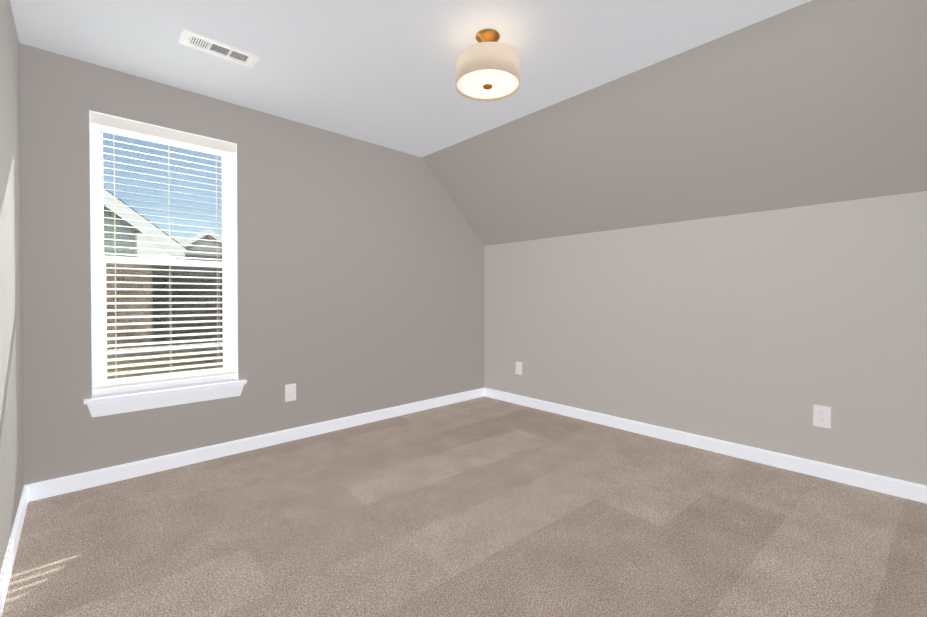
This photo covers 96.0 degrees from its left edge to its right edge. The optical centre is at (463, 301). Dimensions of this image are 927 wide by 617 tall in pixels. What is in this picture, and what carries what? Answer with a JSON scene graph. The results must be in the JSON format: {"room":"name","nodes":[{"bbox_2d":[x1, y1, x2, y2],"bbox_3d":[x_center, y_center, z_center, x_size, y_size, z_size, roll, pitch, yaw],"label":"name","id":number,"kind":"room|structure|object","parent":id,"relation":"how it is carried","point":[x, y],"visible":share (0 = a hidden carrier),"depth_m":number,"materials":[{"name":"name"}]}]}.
{"room":"empty bedroom","nodes":[
{"label":"empty bedroom","id":0,"kind":"room"},
{"bbox_2d":[0,0,23,571],"bbox_3d":[-1.174,-0.132,0.837,0.160,2.440,3.944,-1,1,-43],"label":"wall","id":1,"kind":"structure","parent":0,"point":[11,424],"depth_m":1.82,"materials":[{"name":"grey paint"}]},
{"bbox_2d":[0,485,27,616],"bbox_3d":[-1.110,1.042,0.909,0.014,0.090,3.624,-1,1,-43],"label":"baseboard","id":2,"kind":"structure","parent":1,"relation":"attached to","point":[7,565],"depth_m":1.71,"materials":[{"name":"white"}]},
{"bbox_2d":[19,43,483,485],"bbox_3d":[-1.114,-0.161,3.477,3.523,2.440,0.160,-1,1,-43],"label":"wall","id":3,"kind":"structure","parent":0,"point":[360,276],"depth_m":3.08,"materials":[{"name":"grey paint"}]},
{"bbox_2d":[89,110,237,397],"bbox_3d":[-1.921,-0.273,2.724,0.771,1.660,0.160,-1,1,-43],"label":"double-hung window","id":4,"kind":"structure","parent":3,"relation":"in","point":[230,214],"depth_m":2.71,"materials":[{"name":"white plastic"}]},
{"bbox_2d":[90,112,236,389],"bbox_3d":[-1.892,-0.292,2.693,0.761,1.609,0.074,-1,1,-43],"label":"window blinds","id":5,"kind":"object","parent":4,"relation":"attached to","point":[114,123],"visible":1,"depth_m":2.65,"materials":[{"name":"white plastic"}]},
{"bbox_2d":[84,379,246,416],"bbox_3d":[-1.877,0.612,2.693,0.851,0.110,0.124,-1,1,-43],"label":"window sill","id":6,"kind":"structure","parent":3,"relation":"attached to","point":[104,405],"depth_m":2.62,"materials":[{"name":"white wood"}]},
{"bbox_2d":[28,388,483,501],"bbox_3d":[-1.054,1.014,3.426,3.495,0.090,0.014,-1,1,-43],"label":"baseboard","id":7,"kind":"structure","parent":3,"relation":"attached to","point":[59,486],"depth_m":2.84,"materials":[{"name":"white"}]},
{"bbox_2d":[285,383,295,401],"bbox_3d":[-1.319,0.695,3.183,0.080,0.128,0.010,-1,1,-43],"label":"electrical outlet","id":8,"kind":"object","parent":3,"relation":"attached to","point":[290,392],"visible":1,"depth_m":3.18,"materials":[{"name":"white plastic"}]},
{"bbox_2d":[10,0,811,156],"bbox_3d":[-0.155,-1.423,1.770,2.941,0.120,3.944,-1,1,-43],"label":"ceiling","id":9,"kind":"structure","parent":0,"point":[381,72],"depth_m":2.24,"materials":[{"name":"white paint"}]},
{"bbox_2d":[179,28,259,67],"bbox_3d":[-1.317,-1.360,2.259,0.355,0.014,0.150,-1,1,-43],"label":"ceiling vent","id":10,"kind":"object","parent":9,"relation":"in","point":[194,40],"visible":1,"depth_m":2.25,"materials":[{"name":"white metal"}]},
{"bbox_2d":[456,29,519,101],"bbox_3d":[0.125,-1.233,2.153,0.332,0.266,0.332,-1,1,-43],"label":"drum ceiling light","id":11,"kind":"object","parent":9,"relation":"attached to","point":[487,67],"visible":1,"depth_m":2.07,"materials":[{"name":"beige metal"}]},
{"bbox_2d":[1,396,926,616],"bbox_3d":[0.175,1.134,2.105,3.843,0.120,3.944,-1,1,-43],"label":"floor","id":12,"kind":"structure","parent":0,"point":[484,506],"depth_m":1.93,"materials":[{"name":"carpet"}]},
{"bbox_2d":[422,0,926,245],"bbox_3d":[1.237,-1.031,3.070,1.102,0.869,3.944,-1,1,-43],"label":"sloped ceiling","id":13,"kind":"structure","parent":0,"point":[814,102],"depth_m":2.49,"materials":[{"name":"grey paint"}]},
{"bbox_2d":[484,191,926,485],"bbox_3d":[1.523,0.230,3.349,0.160,1.660,3.944,-1,1,-43],"label":"wall","id":14,"kind":"structure","parent":0,"point":[767,330],"depth_m":2.83,"materials":[{"name":"grey paint"}]},
{"bbox_2d":[516,362,521,374],"bbox_3d":[0.566,0.682,4.264,0.010,0.128,0.080,-1,1,-43],"label":"electrical outlet","id":15,"kind":"object","parent":14,"relation":"attached to","point":[519,368],"visible":1,"depth_m":4.25,"materials":[{"name":"white plastic"}]},
{"bbox_2d":[484,388,926,502],"bbox_3d":[1.460,1.016,3.299,0.014,0.090,3.624,-1,1,-43],"label":"baseboard","id":16,"kind":"structure","parent":14,"relation":"attached to","point":[893,486],"depth_m":2.82,"materials":[{"name":"white"}]},
{"bbox_2d":[813,405,830,428],"bbox_3d":[2.176,0.698,2.532,0.010,0.128,0.080,-1,1,-43],"label":"electrical outlet","id":17,"kind":"object","parent":14,"relation":"attached to","point":[821,416],"visible":1,"depth_m":2.53,"materials":[{"name":"white plastic"}]},
{"label":"outside","id":18,"kind":"structure","parent":0,"visible":0},
{"bbox_2d":[103,187,222,378],"bbox_3d":[-17.977,-0.177,26.368,70.000,8.770,56.100,-1,1,-43],"label":"houses","id":19,"kind":"structure","parent":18,"point":[142,232],"depth_m":7.52,"materials":[{"name":"beige brick"}]}
]}

